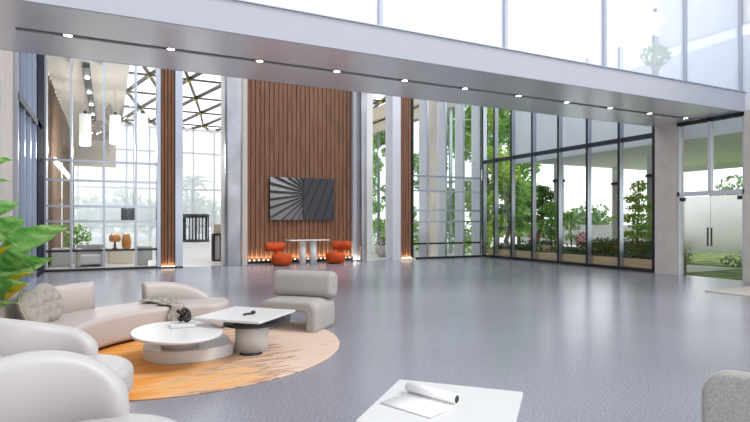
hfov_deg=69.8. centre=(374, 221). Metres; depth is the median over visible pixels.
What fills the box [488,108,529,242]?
tree
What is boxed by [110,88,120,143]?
pendant
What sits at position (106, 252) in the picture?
base cabinet
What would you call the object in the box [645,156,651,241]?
column
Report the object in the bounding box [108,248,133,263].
cabinet
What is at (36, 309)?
round cushion
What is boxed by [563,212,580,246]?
tree
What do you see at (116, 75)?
ceiling
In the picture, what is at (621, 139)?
window
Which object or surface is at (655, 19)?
globe pendant
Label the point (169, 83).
column
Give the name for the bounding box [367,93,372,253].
wall
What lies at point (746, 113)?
wall
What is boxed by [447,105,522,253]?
tree
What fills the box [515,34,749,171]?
ceiling
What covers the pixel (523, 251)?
planter box
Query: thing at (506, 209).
tree
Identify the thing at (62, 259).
plinth
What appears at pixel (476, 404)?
side table
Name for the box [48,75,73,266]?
wall
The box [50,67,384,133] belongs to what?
ceiling
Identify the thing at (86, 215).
tree
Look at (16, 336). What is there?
lounge chair
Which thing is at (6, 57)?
wall
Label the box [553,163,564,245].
column
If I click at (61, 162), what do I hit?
lamp
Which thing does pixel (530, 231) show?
bush
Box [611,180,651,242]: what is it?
tree
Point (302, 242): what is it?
bistro table
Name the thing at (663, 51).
plant
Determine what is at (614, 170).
column
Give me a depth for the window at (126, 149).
41.26 m
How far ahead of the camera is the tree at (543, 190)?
23.72 m
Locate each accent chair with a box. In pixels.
[264,242,292,265]
[325,241,351,263]
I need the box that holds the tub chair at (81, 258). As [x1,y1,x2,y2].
[75,244,102,266]
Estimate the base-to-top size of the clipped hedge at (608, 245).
1.117 m
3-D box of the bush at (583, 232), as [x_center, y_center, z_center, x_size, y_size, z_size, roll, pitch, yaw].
[7.819,0.703,20.343,0.492,0.715,0.548,0,0,-26]
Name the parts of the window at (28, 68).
handrail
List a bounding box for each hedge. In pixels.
[373,217,384,245]
[414,218,447,249]
[447,216,498,252]
[592,237,692,272]
[717,254,741,267]
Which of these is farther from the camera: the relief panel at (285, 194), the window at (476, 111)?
the window at (476, 111)
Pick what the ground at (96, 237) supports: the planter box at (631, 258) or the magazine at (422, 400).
the planter box at (631, 258)
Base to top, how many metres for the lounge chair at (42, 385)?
0.790 m
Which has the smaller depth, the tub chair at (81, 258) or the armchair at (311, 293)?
the armchair at (311, 293)
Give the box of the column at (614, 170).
[611,167,616,239]
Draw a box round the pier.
[429,100,436,253]
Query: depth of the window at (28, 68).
13.35 m
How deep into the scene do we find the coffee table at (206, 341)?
5.69 m
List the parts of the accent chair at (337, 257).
seat, backrest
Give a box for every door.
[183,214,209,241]
[677,112,743,280]
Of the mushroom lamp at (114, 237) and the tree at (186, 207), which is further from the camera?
the tree at (186, 207)
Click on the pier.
(432, 104)
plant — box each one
[0,157,68,306]
[62,223,91,262]
[376,235,384,256]
[639,44,671,74]
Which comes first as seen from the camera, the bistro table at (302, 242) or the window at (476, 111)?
the bistro table at (302, 242)
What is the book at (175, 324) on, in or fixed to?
on the coffee table at (206, 341)
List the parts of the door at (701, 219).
pull handle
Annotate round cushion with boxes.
[17,289,48,322]
[33,283,63,321]
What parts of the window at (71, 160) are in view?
sill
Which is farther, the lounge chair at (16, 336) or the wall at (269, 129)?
the wall at (269, 129)
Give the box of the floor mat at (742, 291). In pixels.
[705,286,749,296]
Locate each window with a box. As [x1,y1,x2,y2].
[13,51,43,291]
[44,55,156,271]
[74,123,220,241]
[373,99,470,253]
[376,0,742,90]
[411,98,481,258]
[482,35,658,272]
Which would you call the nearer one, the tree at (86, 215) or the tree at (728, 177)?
the tree at (728, 177)
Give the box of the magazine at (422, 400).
[380,382,459,417]
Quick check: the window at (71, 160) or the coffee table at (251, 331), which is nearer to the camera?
the coffee table at (251, 331)
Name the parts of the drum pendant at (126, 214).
lamp shade, cord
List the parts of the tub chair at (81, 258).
arm, seat, arm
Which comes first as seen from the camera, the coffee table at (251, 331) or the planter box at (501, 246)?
the coffee table at (251, 331)
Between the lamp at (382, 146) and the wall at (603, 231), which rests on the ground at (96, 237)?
the wall at (603, 231)
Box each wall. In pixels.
[0,50,12,245]
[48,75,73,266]
[221,76,366,265]
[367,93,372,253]
[521,225,741,251]
[655,123,683,274]
[659,0,749,48]
[744,110,749,281]
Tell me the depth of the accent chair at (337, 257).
19.39 m
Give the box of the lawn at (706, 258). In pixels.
[683,251,741,279]
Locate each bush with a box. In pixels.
[528,231,538,243]
[575,231,585,247]
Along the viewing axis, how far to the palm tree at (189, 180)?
47.60 m
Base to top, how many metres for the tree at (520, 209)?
8.939 m
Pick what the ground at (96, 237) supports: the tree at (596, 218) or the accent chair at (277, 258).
the tree at (596, 218)
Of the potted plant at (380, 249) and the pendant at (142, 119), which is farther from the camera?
the potted plant at (380, 249)
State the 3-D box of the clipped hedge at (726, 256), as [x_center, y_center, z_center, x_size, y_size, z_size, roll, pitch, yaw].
[13.194,1.337,17.289,1.023,0.671,4.353,0,0,-26]
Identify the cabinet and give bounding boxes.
[105,247,112,261]
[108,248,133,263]
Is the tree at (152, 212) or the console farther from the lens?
the tree at (152, 212)
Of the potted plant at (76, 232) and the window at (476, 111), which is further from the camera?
the window at (476, 111)
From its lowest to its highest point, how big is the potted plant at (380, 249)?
0.975 m
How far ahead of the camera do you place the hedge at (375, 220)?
35.74 m
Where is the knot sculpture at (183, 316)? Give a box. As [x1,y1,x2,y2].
[176,307,191,321]
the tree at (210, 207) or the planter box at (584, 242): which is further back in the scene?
the tree at (210, 207)
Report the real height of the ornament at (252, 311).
0.042 m
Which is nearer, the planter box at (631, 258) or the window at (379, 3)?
the window at (379, 3)
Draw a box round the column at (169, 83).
[156,68,182,268]
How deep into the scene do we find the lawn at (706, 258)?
20.74 m
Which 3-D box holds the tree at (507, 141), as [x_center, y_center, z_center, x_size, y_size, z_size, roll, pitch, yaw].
[9.646,-3.218,36.481,3.551,9.711,3.249,0,0,23]
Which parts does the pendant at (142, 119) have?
lamp shade, cord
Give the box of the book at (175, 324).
[170,320,195,328]
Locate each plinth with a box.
[51,248,69,266]
[137,246,151,265]
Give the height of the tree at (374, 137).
8.932 m
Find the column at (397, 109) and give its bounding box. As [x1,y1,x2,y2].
[385,95,415,259]
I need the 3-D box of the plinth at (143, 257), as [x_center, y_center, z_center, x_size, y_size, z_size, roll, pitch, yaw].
[-8.046,1.170,18.781,0.480,0.660,0.480,0,0,-26]
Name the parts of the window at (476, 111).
edge post, sill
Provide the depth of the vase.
19.41 m
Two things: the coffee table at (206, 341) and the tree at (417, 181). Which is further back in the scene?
the tree at (417, 181)
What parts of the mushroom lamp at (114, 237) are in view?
lamp shade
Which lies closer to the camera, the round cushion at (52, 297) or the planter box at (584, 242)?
the round cushion at (52, 297)
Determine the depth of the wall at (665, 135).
15.46 m
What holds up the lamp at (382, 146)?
hanging from the ceiling at (148, 74)
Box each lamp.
[59,162,64,247]
[109,233,120,248]
[378,145,384,160]
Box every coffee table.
[130,321,232,363]
[193,306,294,355]
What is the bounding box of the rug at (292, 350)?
[98,321,339,400]
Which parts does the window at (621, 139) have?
sill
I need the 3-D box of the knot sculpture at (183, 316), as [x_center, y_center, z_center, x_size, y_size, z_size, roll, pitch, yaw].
[-2.110,1.029,5.955,0.141,0.159,0.160,0,0,44]
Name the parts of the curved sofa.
backrest, seat, backrest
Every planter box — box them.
[488,243,507,255]
[502,243,546,258]
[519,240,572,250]
[538,246,597,263]
[571,242,604,254]
[593,249,651,268]
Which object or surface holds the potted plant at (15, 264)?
on the floor
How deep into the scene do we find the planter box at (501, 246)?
22.82 m
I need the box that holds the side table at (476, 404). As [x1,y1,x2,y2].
[356,379,522,421]
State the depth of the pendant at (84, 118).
19.23 m
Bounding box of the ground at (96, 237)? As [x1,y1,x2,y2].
[74,228,741,271]
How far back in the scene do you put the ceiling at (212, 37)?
9.36 m
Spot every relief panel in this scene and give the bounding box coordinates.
[269,177,302,219]
[302,178,333,219]
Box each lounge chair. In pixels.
[0,318,133,390]
[0,350,176,421]
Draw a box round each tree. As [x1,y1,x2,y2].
[74,188,81,224]
[74,193,113,237]
[96,185,146,238]
[129,199,155,236]
[183,175,213,238]
[183,181,207,231]
[187,196,220,236]
[373,132,418,230]
[373,136,384,230]
[414,109,454,237]
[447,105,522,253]
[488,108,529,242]
[491,123,538,236]
[498,109,544,243]
[536,201,567,245]
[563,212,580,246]
[565,202,611,224]
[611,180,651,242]
[710,174,741,195]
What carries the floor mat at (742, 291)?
on the floor
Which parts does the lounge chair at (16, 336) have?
backrest, seat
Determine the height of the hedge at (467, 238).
2.168 m
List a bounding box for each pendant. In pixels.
[79,111,90,145]
[93,97,109,141]
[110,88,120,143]
[121,65,133,219]
[137,67,147,141]
[647,8,663,27]
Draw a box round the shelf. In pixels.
[223,318,284,328]
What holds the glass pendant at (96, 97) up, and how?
hanging from the ceiling at (116, 75)
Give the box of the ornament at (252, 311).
[243,310,255,314]
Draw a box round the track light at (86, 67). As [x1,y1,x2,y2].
[82,63,95,121]
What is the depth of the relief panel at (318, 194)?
20.11 m
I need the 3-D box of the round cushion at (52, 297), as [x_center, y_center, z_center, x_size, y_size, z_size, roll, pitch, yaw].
[-3.631,0.895,5.968,0.196,0.436,0.454,0,0,4]
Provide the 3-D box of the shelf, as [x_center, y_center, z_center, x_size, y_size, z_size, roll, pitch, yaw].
[-1.385,1.155,6.189,0.700,0.030,0.600,0,0,-26]
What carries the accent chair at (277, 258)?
on the floor
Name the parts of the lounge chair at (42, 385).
seat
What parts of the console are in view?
panel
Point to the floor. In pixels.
(579, 343)
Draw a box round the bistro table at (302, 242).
[285,239,328,264]
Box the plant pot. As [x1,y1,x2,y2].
[376,245,384,256]
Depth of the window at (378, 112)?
28.14 m
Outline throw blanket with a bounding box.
[139,297,184,320]
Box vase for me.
[122,234,130,248]
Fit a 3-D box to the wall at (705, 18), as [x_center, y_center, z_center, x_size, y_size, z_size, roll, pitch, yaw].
[9.923,-6.300,13.017,0.250,2.400,6.500,0,0,-26]
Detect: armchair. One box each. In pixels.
[260,270,337,332]
[701,370,749,421]
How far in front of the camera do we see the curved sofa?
6.69 m
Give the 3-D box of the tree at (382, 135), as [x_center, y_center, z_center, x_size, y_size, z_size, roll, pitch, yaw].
[1.726,-3.546,36.505,3.842,10.368,3.050,0,0,36]
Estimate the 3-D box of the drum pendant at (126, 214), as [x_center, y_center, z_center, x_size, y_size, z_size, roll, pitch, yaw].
[-10.636,-3.765,23.189,0.570,7.370,0.570,0,0,-26]
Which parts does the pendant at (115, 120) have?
lamp shade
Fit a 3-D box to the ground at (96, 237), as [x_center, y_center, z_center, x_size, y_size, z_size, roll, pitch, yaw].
[-4.342,1.715,42.499,150.000,0.170,160.000,0,0,-26]
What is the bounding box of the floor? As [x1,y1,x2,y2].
[17,240,749,421]
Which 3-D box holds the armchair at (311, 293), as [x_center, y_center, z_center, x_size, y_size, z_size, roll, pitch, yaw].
[-1.090,1.113,7.665,0.957,0.811,0.718,0,0,19]
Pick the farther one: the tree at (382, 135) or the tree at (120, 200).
the tree at (120, 200)
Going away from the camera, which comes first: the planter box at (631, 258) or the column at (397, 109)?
the planter box at (631, 258)
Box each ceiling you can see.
[0,0,746,126]
[47,55,129,167]
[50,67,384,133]
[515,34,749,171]
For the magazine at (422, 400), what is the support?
on the side table at (476, 404)
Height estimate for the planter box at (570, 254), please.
0.789 m
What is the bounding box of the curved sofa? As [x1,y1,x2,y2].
[0,282,229,349]
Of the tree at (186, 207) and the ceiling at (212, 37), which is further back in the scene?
the tree at (186, 207)
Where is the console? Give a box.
[211,224,220,260]
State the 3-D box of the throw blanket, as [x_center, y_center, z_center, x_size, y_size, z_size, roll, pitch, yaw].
[-2.833,1.167,7.172,0.438,0.286,0.678,0,0,-39]
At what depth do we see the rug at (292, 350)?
5.57 m
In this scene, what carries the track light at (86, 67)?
attached to the ceiling at (116, 75)
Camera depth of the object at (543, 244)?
21.93 m
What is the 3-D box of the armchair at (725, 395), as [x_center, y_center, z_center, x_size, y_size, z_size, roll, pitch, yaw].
[2.012,1.119,2.708,0.611,0.765,0.595,0,0,35]
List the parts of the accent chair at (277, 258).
backrest, seat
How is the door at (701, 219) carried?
in the wall at (746, 113)
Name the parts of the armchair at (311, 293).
seat, backrest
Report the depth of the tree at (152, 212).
56.33 m
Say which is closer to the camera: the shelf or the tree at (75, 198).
the shelf

